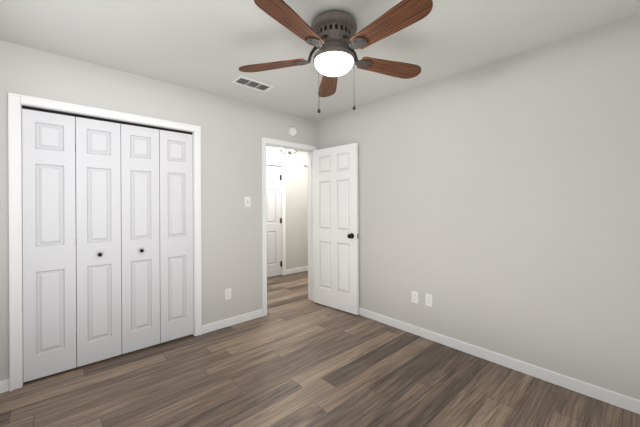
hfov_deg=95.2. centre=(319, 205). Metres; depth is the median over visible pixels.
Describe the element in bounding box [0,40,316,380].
wall
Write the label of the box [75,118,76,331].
closet door
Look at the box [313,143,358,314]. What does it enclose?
entry door
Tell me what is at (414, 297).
electrical outlet
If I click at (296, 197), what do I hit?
wall
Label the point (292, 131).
smoke detector
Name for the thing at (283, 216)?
door frame
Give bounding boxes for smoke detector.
[288,127,296,136]
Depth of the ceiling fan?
1.73 m
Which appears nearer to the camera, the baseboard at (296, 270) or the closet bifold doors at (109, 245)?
the closet bifold doors at (109, 245)
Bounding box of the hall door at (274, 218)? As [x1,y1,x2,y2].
[266,165,281,276]
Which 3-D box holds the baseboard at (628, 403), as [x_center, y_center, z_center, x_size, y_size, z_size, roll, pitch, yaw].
[1.173,1.231,2.638,0.015,0.085,3.600,0,0,-42]
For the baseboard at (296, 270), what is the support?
attached to the wall at (296, 197)
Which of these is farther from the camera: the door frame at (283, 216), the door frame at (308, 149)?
the door frame at (283, 216)
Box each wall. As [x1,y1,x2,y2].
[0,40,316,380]
[266,146,307,269]
[317,14,639,399]
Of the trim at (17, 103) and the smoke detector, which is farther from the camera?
the smoke detector
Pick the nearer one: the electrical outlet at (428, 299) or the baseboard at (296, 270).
the electrical outlet at (428, 299)
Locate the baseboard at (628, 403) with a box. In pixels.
[358,307,639,414]
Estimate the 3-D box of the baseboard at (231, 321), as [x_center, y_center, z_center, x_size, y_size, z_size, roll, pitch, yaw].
[-0.930,1.242,3.159,0.700,0.085,0.012,0,0,-42]
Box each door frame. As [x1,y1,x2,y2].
[261,137,317,316]
[266,161,285,274]
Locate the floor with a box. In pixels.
[0,271,639,426]
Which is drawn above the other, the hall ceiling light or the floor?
the hall ceiling light
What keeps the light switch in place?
attached to the wall at (233, 132)
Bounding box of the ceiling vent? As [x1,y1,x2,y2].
[231,76,273,91]
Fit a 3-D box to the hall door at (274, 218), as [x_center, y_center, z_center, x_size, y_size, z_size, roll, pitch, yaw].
[-0.983,0.273,5.149,0.762,2.000,0.101,0,0,-42]
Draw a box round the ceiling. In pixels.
[0,0,639,120]
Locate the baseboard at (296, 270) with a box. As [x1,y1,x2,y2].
[286,266,307,274]
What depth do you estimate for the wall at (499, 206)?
2.25 m
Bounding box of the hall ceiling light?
[278,148,296,154]
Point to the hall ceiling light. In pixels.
(288, 152)
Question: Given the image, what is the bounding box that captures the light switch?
[245,197,250,206]
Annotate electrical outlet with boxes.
[225,288,230,299]
[412,291,417,303]
[425,293,431,306]
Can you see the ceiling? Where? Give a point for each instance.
(210, 46)
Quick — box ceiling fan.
[239,0,432,112]
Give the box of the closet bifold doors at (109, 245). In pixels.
[22,109,192,382]
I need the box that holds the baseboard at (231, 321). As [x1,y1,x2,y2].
[202,309,262,333]
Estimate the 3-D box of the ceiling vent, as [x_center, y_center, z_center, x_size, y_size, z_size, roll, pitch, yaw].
[-0.636,-1.152,2.770,0.360,0.010,0.180,0,0,-42]
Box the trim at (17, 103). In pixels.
[8,92,201,390]
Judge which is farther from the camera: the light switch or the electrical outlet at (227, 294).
the light switch

